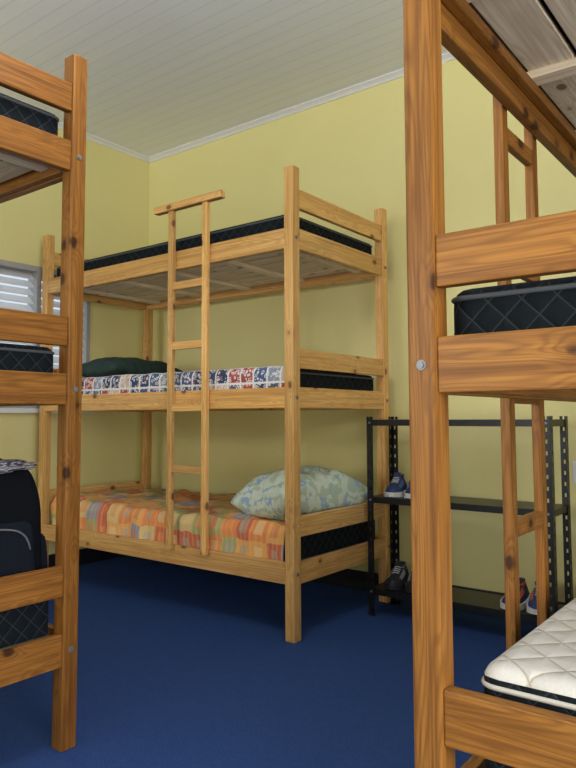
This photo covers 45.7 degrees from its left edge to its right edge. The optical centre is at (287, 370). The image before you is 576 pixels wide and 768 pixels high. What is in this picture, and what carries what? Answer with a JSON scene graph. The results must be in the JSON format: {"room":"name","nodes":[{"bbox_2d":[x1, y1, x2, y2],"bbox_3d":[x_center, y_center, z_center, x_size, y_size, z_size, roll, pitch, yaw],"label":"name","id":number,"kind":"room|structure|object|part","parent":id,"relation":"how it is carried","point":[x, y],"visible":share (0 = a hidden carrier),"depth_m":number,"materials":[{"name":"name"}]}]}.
{"room":"hostel dormitory room","nodes":[
{"label":"hostel dormitory room","id":0,"kind":"room"},
{"bbox_2d":[0,129,148,554],"bbox_3d":[-2.990,-0.293,2.711,0.100,2.975,6.220,-3,-5,37],"label":"wall","id":1,"kind":"structure","parent":0,"point":[116,182],"depth_m":4.81,"materials":[{"name":"yellow paint"}]},
{"bbox_2d":[0,406,39,407],"bbox_3d":[-1.896,0.208,4.098,0.105,0.035,1.600,-3,-5,37],"label":"frame","id":2,"kind":"object","parent":1,"relation":"attached to","point":[2,406],"visible":0.02,"depth_m":4.29,"materials":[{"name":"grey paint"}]},
{"bbox_2d":[0,341,83,349],"bbox_3d":[-1.900,-0.206,4.128,0.052,0.050,1.570,-3,-5,37],"label":"louvres","id":3,"kind":"object","parent":1,"relation":"attached to","point":[0,341],"visible":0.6,"depth_m":4.34,"materials":[{"name":"silver metal"}]},
{"bbox_2d":[0,259,90,362],"bbox_3d":[-1.898,-0.251,4.130,0.105,0.885,1.600,-3,-5,37],"label":"window","id":4,"kind":"structure","parent":1,"relation":"in","point":[5,264],"depth_m":4.44,"materials":[{"name":"grey paint"}]},
{"bbox_2d":[0,276,41,288],"bbox_3d":[-1.901,-0.579,4.154,0.052,0.050,1.570,-3,-5,37],"label":"louvres","id":5,"kind":"object","parent":4,"relation":"attached to","point":[7,280],"visible":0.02,"depth_m":4.37,"materials":[{"name":"silver metal"}]},
{"bbox_2d":[0,268,41,280],"bbox_3d":[-1.901,-0.632,4.157,0.052,0.050,1.570,-3,-5,37],"label":"louvres","id":6,"kind":"object","parent":4,"relation":"attached to","point":[3,271],"visible":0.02,"depth_m":4.37,"materials":[{"name":"silver metal"}]},
{"bbox_3d":[-1.654,-0.212,4.445,0.105,0.850,0.030,-3,-5,37],"label":"mullion","id":7,"kind":"part","parent":4,"relation":"part of","materials":[{"name":"white metal"}]},
{"bbox_2d":[0,293,83,310],"bbox_3d":[-1.901,-0.472,4.146,0.052,0.050,1.570,-3,-5,37],"label":"louvres","id":8,"kind":"object","parent":4,"relation":"attached to","point":[8,297],"visible":0.6,"depth_m":4.38,"materials":[{"name":"silver metal"}]},
{"bbox_2d":[0,301,83,318],"bbox_3d":[-1.901,-0.419,4.143,0.052,0.050,1.570,-3,-5,37],"label":"louvres","id":9,"kind":"object","parent":4,"relation":"attached to","point":[5,305],"visible":0.6,"depth_m":4.38,"materials":[{"name":"silver metal"}]},
{"bbox_2d":[0,285,83,303],"bbox_3d":[-1.901,-0.526,4.150,0.052,0.050,1.570,-3,-5,37],"label":"louvres","id":10,"kind":"object","parent":4,"relation":"attached to","point":[11,289],"visible":0.4,"depth_m":4.37,"materials":[{"name":"silver metal"}]},
{"bbox_3d":[-1.420,-0.192,4.750,0.105,0.850,0.030,-3,-5,37],"label":"mullion","id":11,"kind":"part","parent":4,"relation":"part of","materials":[{"name":"white metal"}]},
{"bbox_2d":[0,408,94,412],"bbox_3d":[-1.843,0.238,4.055,0.040,0.030,1.660,-3,-5,37],"label":"sill","id":12,"kind":"structure","parent":1,"relation":"attached to","point":[2,410],"depth_m":4.27,"materials":[{"name":"white paint"}]},
{"bbox_2d":[53,356,82,363],"bbox_3d":[-1.899,-0.100,4.121,0.052,0.050,1.570,-3,-5,37],"label":"louvres","id":13,"kind":"object","parent":1,"relation":"attached to","point":[55,358],"visible":0.2,"depth_m":4.57,"materials":[{"name":"silver metal"}]},
{"bbox_2d":[53,348,82,356],"bbox_3d":[-1.899,-0.153,4.125,0.052,0.050,1.570,-3,-5,37],"label":"louvres","id":14,"kind":"object","parent":1,"relation":"attached to","point":[56,351],"visible":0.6,"depth_m":4.58,"materials":[{"name":"silver metal"}]},
{"bbox_2d":[48,548,126,567],"bbox_3d":[-2.944,1.120,2.573,0.016,0.104,6.204,-3,-5,37],"label":"baseboard","id":15,"kind":"structure","parent":1,"relation":"attached to","point":[86,555],"depth_m":4.64,"materials":[{"name":"black"}]},
{"bbox_2d":[58,122,148,162],"bbox_3d":[-2.941,-1.765,2.770,0.035,0.030,6.220,-3,-5,37],"label":"trim","id":16,"kind":"structure","parent":1,"relation":"attached to","point":[90,137],"depth_m":4.95,"materials":[{"name":"white paint"}]},
{"bbox_2d":[0,0,448,156],"bbox_3d":[-0.713,-1.944,1.067,5.855,0.080,6.420,-3,-5,37],"label":"ceiling","id":17,"kind":"structure","parent":0,"point":[163,75],"depth_m":3.71,"materials":[{"name":"white wood"}]},
{"bbox_2d":[0,555,536,767],"bbox_3d":[-0.702,1.095,0.860,5.855,0.096,6.420,-3,-5,37],"label":"floor","id":18,"kind":"structure","parent":0,"point":[179,666],"depth_m":2.60,"materials":[{"name":"blue carpet"}]},
{"bbox_2d":[0,52,86,751],"bbox_3d":[-1.706,0.084,2.356,1.985,2.132,0.932,-3,-5,37],"label":"bunk bed","id":19,"kind":"object","parent":18,"relation":"on","point":[33,156],"visible":1,"depth_m":2.06,"materials":[{"name":"brown wood"}]},
{"bbox_3d":[-1.434,0.102,2.710,1.871,0.095,0.026,-3,-5,37],"label":"rail","id":20,"kind":"part","parent":19,"relation":"part of","materials":[{"name":"brown wood"}]},
{"bbox_2d":[0,458,47,576],"bbox_3d":[-0.890,0.468,2.079,0.298,0.401,0.255,2,-4,-28],"label":"backpack","id":21,"kind":"object","parent":19,"relation":"on","point":[23,548],"visible":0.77,"depth_m":2.04,"materials":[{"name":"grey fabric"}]},
{"bbox_3d":[-1.694,0.763,2.322,1.865,0.155,0.790,-3,-5,37],"label":"mattress","id":22,"kind":"part","parent":19,"relation":"part of","materials":[{"name":"black fabric"}]},
{"bbox_3d":[-1.696,0.005,2.374,1.865,0.115,0.790,-3,-5,37],"label":"mattress","id":23,"kind":"part","parent":19,"relation":"part of","materials":[{"name":"black fabric"}]},
{"bbox_3d":[-1.699,-0.731,2.424,1.865,0.130,0.790,-3,-5,37],"label":"mattress","id":24,"kind":"part","parent":19,"relation":"part of","materials":[{"name":"black fabric"}]},
{"bbox_3d":[-0.925,0.815,1.727,0.026,0.095,0.796,-3,-5,37],"label":"rail","id":25,"kind":"part","parent":19,"relation":"part of","materials":[{"name":"brown wood"}]},
{"bbox_3d":[-1.436,-0.626,2.759,1.871,0.095,0.026,-3,-5,37],"label":"rail","id":26,"kind":"part","parent":19,"relation":"part of","materials":[{"name":"brown wood"}]},
{"bbox_3d":[-0.928,0.037,1.780,0.026,0.095,0.796,-3,-5,37],"label":"rail","id":27,"kind":"part","parent":19,"relation":"part of","materials":[{"name":"brown wood"}]},
{"bbox_3d":[-0.930,-0.691,1.830,0.026,0.095,0.796,-3,-5,37],"label":"rail","id":28,"kind":"part","parent":19,"relation":"part of","materials":[{"name":"brown wood"}]},
{"bbox_3d":[-1.431,0.880,2.657,1.871,0.095,0.026,-3,-5,37],"label":"rail","id":29,"kind":"part","parent":19,"relation":"part of","materials":[{"name":"brown wood"}]},
{"bbox_3d":[-0.675,0.065,2.120,0.052,2.132,0.052,-3,-5,37],"label":"post","id":30,"kind":"part","parent":19,"relation":"part of","materials":[{"name":"brown wood"}]},
{"bbox_2d":[38,165,390,642],"bbox_3d":[-0.504,0.191,3.975,1.985,2.132,0.900,-3,-5,37],"label":"bunk bed","id":31,"kind":"object","parent":18,"relation":"on","point":[294,525],"visible":0.93,"depth_m":3.48,"materials":[{"name":"brown wood"}]},
{"bbox_3d":[-1.506,0.213,4.249,0.052,2.132,0.052,-3,-5,37],"label":"post","id":32,"kind":"part","parent":31,"relation":"part of","materials":[{"name":"brown wood"}]},
{"bbox_3d":[-1.265,-0.500,4.626,0.026,0.095,0.764,-3,-5,37],"label":"rail","id":33,"kind":"part","parent":31,"relation":"part of","materials":[{"name":"brown wood"}]},
{"bbox_3d":[-1.263,0.229,4.576,0.026,0.095,0.764,-3,-5,37],"label":"rail","id":34,"kind":"part","parent":31,"relation":"part of","materials":[{"name":"brown wood"}]},
{"bbox_2d":[82,357,182,376],"bbox_3d":[-1.014,0.000,4.357,0.420,0.164,0.580,-3,-5,34],"label":"pillow","id":35,"kind":"object","parent":31,"relation":"on","point":[107,366],"depth_m":4.15,"materials":[{"name":"green fabric"}]},
{"bbox_3d":[-1.009,0.255,4.894,0.052,2.132,0.052,-3,-5,37],"label":"post","id":36,"kind":"part","parent":31,"relation":"part of","materials":[{"name":"brown wood"}]},
{"bbox_3d":[-0.745,0.943,3.606,1.871,0.095,0.026,-3,-5,37],"label":"rail","id":37,"kind":"part","parent":31,"relation":"part of","materials":[{"name":"brown wood"}]},
{"bbox_3d":[-0.747,0.164,3.659,1.871,0.095,0.026,-3,-5,37],"label":"rail","id":38,"kind":"part","parent":31,"relation":"part of","materials":[{"name":"brown wood"}]},
{"bbox_3d":[-0.750,-0.564,3.709,1.871,0.095,0.026,-3,-5,37],"label":"rail","id":39,"kind":"part","parent":31,"relation":"part of","materials":[{"name":"brown wood"}]},
{"bbox_2d":[51,488,284,560],"bbox_3d":[-0.502,0.836,3.919,1.792,0.205,0.784,-3,-5,37],"label":"plaid blanket","id":40,"kind":"object","parent":31,"relation":"on","point":[135,518],"depth_m":3.58,"materials":[{"name":"multicoloured fabric"}]},
{"bbox_3d":[-0.602,0.036,3.517,0.034,1.740,0.024,-3,-5,37],"label":"ladder post","id":41,"kind":"part","parent":31,"relation":"part of","materials":[{"name":"brown wood"}]},
{"bbox_3d":[-0.512,-0.856,3.506,0.485,0.038,0.040,-3,-5,37],"label":"ladder handle","id":42,"kind":"part","parent":31,"relation":"part of","materials":[{"name":"brown wood"}]},
{"bbox_3d":[-0.408,0.026,3.368,0.034,1.740,0.024,-3,-5,37],"label":"ladder post","id":43,"kind":"part","parent":31,"relation":"part of","materials":[{"name":"brown wood"}]},
{"bbox_3d":[-0.497,-0.620,4.043,1.865,0.120,0.758,-3,-5,37],"label":"mattress","id":44,"kind":"part","parent":31,"relation":"part of","materials":[{"name":"black fabric"}]},
{"bbox_3d":[-0.242,0.207,4.316,1.871,0.095,0.026,-3,-5,37],"label":"rail","id":45,"kind":"part","parent":31,"relation":"part of","materials":[{"name":"brown wood"}]},
{"bbox_3d":[-0.244,-0.521,4.366,1.871,0.095,0.026,-3,-5,37],"label":"rail","id":46,"kind":"part","parent":31,"relation":"part of","materials":[{"name":"brown wood"}]},
{"bbox_3d":[0.020,0.128,3.081,0.052,2.132,0.052,-3,-5,37],"label":"post","id":47,"kind":"part","parent":31,"relation":"part of","materials":[{"name":"brown wood"}]},
{"bbox_2d":[231,465,366,520],"bbox_3d":[0.071,0.634,3.506,0.600,0.291,0.420,3,-10,-42],"label":"pillow","id":48,"kind":"object","parent":31,"relation":"on","point":[322,489],"depth_m":3.37,"materials":[{"name":"fabric"}]},
{"bbox_3d":[-0.492,0.864,3.942,1.865,0.165,0.758,-3,-5,37],"label":"mattress","id":49,"kind":"part","parent":31,"relation":"part of","materials":[{"name":"black fabric"}]},
{"bbox_3d":[-0.495,0.109,3.993,1.865,0.120,0.758,-3,-5,37],"label":"mattress","id":50,"kind":"part","parent":31,"relation":"part of","materials":[{"name":"black fabric"}]},
{"bbox_3d":[0.271,-0.585,3.449,0.026,0.095,0.764,-3,-5,37],"label":"rail","id":51,"kind":"part","parent":31,"relation":"part of","materials":[{"name":"brown wood"}]},
{"bbox_3d":[0.274,0.143,3.400,0.026,0.095,0.764,-3,-5,37],"label":"rail","id":52,"kind":"part","parent":31,"relation":"part of","materials":[{"name":"brown wood"}]},
{"bbox_3d":[0.276,0.921,3.347,0.026,0.095,0.764,-3,-5,37],"label":"rail","id":53,"kind":"part","parent":31,"relation":"part of","materials":[{"name":"brown wood"}]},
{"bbox_3d":[0.517,0.170,3.727,0.052,2.132,0.052,-3,-5,37],"label":"post","id":54,"kind":"part","parent":31,"relation":"part of","materials":[{"name":"brown wood"}]},
{"bbox_2d":[366,416,572,622],"bbox_3d":[0.838,0.713,3.261,0.908,0.984,0.268,-3,-5,37],"label":"shoe rack","id":55,"kind":"object","parent":18,"relation":"on","point":[462,599],"visible":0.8,"depth_m":3.13,"materials":[{"name":"black metal"}]},
{"bbox_3d":[0.424,0.726,3.437,0.036,0.984,0.036,-3,-5,37],"label":"post","id":56,"kind":"part","parent":55,"relation":"part of","materials":[{"name":"black metal"}]},
{"bbox_3d":[0.562,0.738,3.617,0.036,0.984,0.036,-3,-5,37],"label":"post","id":57,"kind":"part","parent":55,"relation":"part of","materials":[{"name":"black metal"}]},
{"bbox_2d":[384,472,406,496],"bbox_3d":[0.554,0.581,3.497,0.110,0.113,0.255,-2,-4,19],"label":"sneaker","id":58,"kind":"object","parent":55,"relation":"on","point":[397,485],"visible":0.96,"depth_m":3.43,"materials":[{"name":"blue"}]},
{"bbox_2d":[384,561,408,589],"bbox_3d":[0.555,1.030,3.466,0.110,0.113,0.255,-2,-4,21],"label":"sneaker","id":59,"kind":"object","parent":55,"relation":"on","point":[399,574],"visible":0.97,"depth_m":3.40,"materials":[{"name":"grey fabric"}]},
{"bbox_2d":[404,481,410,498],"bbox_3d":[0.637,0.576,3.433,0.110,0.113,0.255,-1,-4,13],"label":"sneaker","id":60,"kind":"object","parent":55,"relation":"on","point":[407,494],"visible":0.1,"depth_m":3.34,"materials":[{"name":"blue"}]},
{"bbox_2d":[405,570,411,592],"bbox_3d":[0.639,1.025,3.402,0.110,0.113,0.255,-1,-4,15],"label":"sneaker","id":61,"kind":"object","parent":55,"relation":"on","point":[408,583],"visible":0.1,"depth_m":3.32,"materials":[{"name":"grey fabric"}]},
{"bbox_2d":[375,583,564,615],"bbox_3d":[0.840,1.071,3.238,0.897,0.003,0.252,-3,-5,37],"label":"shelf","id":62,"kind":"object","parent":55,"relation":"attached to","point":[478,601],"depth_m":3.18,"materials":[{"name":"black metal"}]},
{"bbox_2d":[374,494,566,508],"bbox_3d":[0.839,0.622,3.268,0.897,0.003,0.252,-3,-5,37],"label":"shelf","id":63,"kind":"object","parent":55,"relation":"attached to","point":[456,502],"depth_m":3.18,"materials":[{"name":"black metal"}]},
{"bbox_2d":[386,419,555,419],"bbox_3d":[0.837,0.238,3.295,0.897,0.003,0.252,-3,-5,37],"label":"shelf","id":64,"kind":"object","parent":55,"relation":"attached to","point":[386,419],"depth_m":3.25,"materials":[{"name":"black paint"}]},
{"bbox_2d":[500,577,530,610],"bbox_3d":[1.031,1.003,3.102,0.110,0.113,0.255,-3,-5,31],"label":"sneaker","id":65,"kind":"object","parent":55,"relation":"on","point":[525,594],"visible":0.36,"depth_m":3.07,"materials":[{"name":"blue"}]},
{"bbox_2d":[526,581,551,614],"bbox_3d":[1.119,0.999,3.035,0.110,0.113,0.255,-2,-4,25],"label":"sneaker","id":66,"kind":"object","parent":55,"relation":"on","point":[531,605],"visible":0.25,"depth_m":2.96,"materials":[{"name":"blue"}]},
{"bbox_3d":[1.116,0.688,2.907,0.036,0.984,0.036,-3,-5,37],"label":"post","id":67,"kind":"part","parent":55,"relation":"part of","materials":[{"name":"black metal"}]},
{"bbox_3d":[1.254,0.699,3.087,0.036,0.984,0.036,-3,-5,37],"label":"post","id":68,"kind":"part","parent":55,"relation":"part of","materials":[{"name":"black metal"}]},
{"bbox_2d":[403,0,575,767],"bbox_3d":[1.152,0.030,1.698,0.932,2.132,1.985,-3,-5,37],"label":"bunk bed","id":69,"kind":"object","parent":18,"relation":"on","point":[515,343],"visible":1,"depth_m":1.16,"materials":[{"name":"brown wood"}]},
{"bbox_2d":[416,360,425,369],"bbox_3d":[0.227,-0.009,1.164,0.018,0.018,0.002,-3,-5,37],"label":"washer","id":70,"kind":"object","parent":69,"relation":"in","point":[420,364],"depth_m":1.16,"materials":[{"name":"silver metal"}]},
{"bbox_3d":[0.243,-0.002,1.185,0.052,2.132,0.052,-3,-5,37],"label":"post","id":71,"kind":"part","parent":69,"relation":"part of","materials":[{"name":"brown wood"}]},
{"bbox_3d":[0.826,0.821,1.898,0.026,0.095,1.871,-3,-5,37],"label":"rail","id":72,"kind":"part","parent":69,"relation":"part of","materials":[{"name":"brown wood"}]},
{"bbox_3d":[0.575,-0.027,0.923,0.796,0.095,0.026,-3,-5,37],"label":"rail","id":73,"kind":"part","parent":69,"relation":"part of","materials":[{"name":"brown wood"}]},
{"bbox_3d":[0.510,-0.098,1.604,0.024,1.740,0.034,-3,-5,37],"label":"ladder post","id":74,"kind":"part","parent":69,"relation":"part of","materials":[{"name":"brown wood"}]},
{"bbox_3d":[0.821,-0.663,1.999,0.026,0.140,1.871,-3,-5,37],"label":"rail","id":75,"kind":"part","parent":69,"relation":"part of","materials":[{"name":"brown wood"}]},
{"bbox_3d":[0.823,0.042,1.951,0.026,0.095,1.871,-3,-5,37],"label":"rail","id":76,"kind":"part","parent":69,"relation":"part of","materials":[{"name":"brown wood"}]},
{"bbox_3d":[1.165,-0.054,1.694,0.800,0.120,1.855,-3,-5,37],"label":"mattress","id":77,"kind":"part","parent":69,"relation":"part of","materials":[{"name":"black fabric"}]},
{"bbox_3d":[1.167,0.652,1.646,0.720,0.265,1.855,-3,-5,37],"label":"mattress","id":78,"kind":"part","parent":69,"relation":"part of","materials":[{"name":"white fabric"}]},
{"bbox_3d":[0.644,-0.086,1.778,0.024,1.740,0.034,-3,-5,37],"label":"ladder post","id":79,"kind":"part","parent":69,"relation":"part of","materials":[{"name":"brown wood"}]},
{"bbox_3d":[1.162,-0.787,1.744,0.780,0.130,1.855,-3,-5,37],"label":"mattress","id":80,"kind":"part","parent":69,"relation":"part of","materials":[{"name":"black fabric"}]},
{"bbox_2d":[149,59,575,601],"bbox_3d":[1.217,-0.257,3.465,5.855,2.975,0.100,-3,-5,37],"label":"wall","id":81,"kind":"structure","parent":0,"point":[348,152],"depth_m":4.05,"materials":[{"name":"yellow paint"}]},
{"bbox_2d":[149,52,455,162],"bbox_3d":[1.171,-1.729,3.511,5.655,0.030,0.035,-3,-5,37],"label":"trim","id":82,"kind":"structure","parent":81,"relation":"attached to","point":[446,57],"depth_m":4.38,"materials":[{"name":"white paint"}]},
{"bbox_2d":[311,569,564,604],"bbox_3d":[1.187,1.157,3.322,5.655,0.104,0.016,-3,-5,37],"label":"baseboard","id":83,"kind":"structure","parent":81,"relation":"attached to","point":[357,579],"depth_m":3.93,"materials":[{"name":"black"}]},
{"bbox_2d":[572,460,575,483],"bbox_3d":[1.378,0.480,3.221,0.070,0.110,0.013,-3,-5,37],"label":"wall outlet","id":84,"kind":"object","parent":81,"relation":"attached to","point":[573,461],"visible":1,"depth_m":3.23,"materials":[{"name":"white paint"}]}
]}

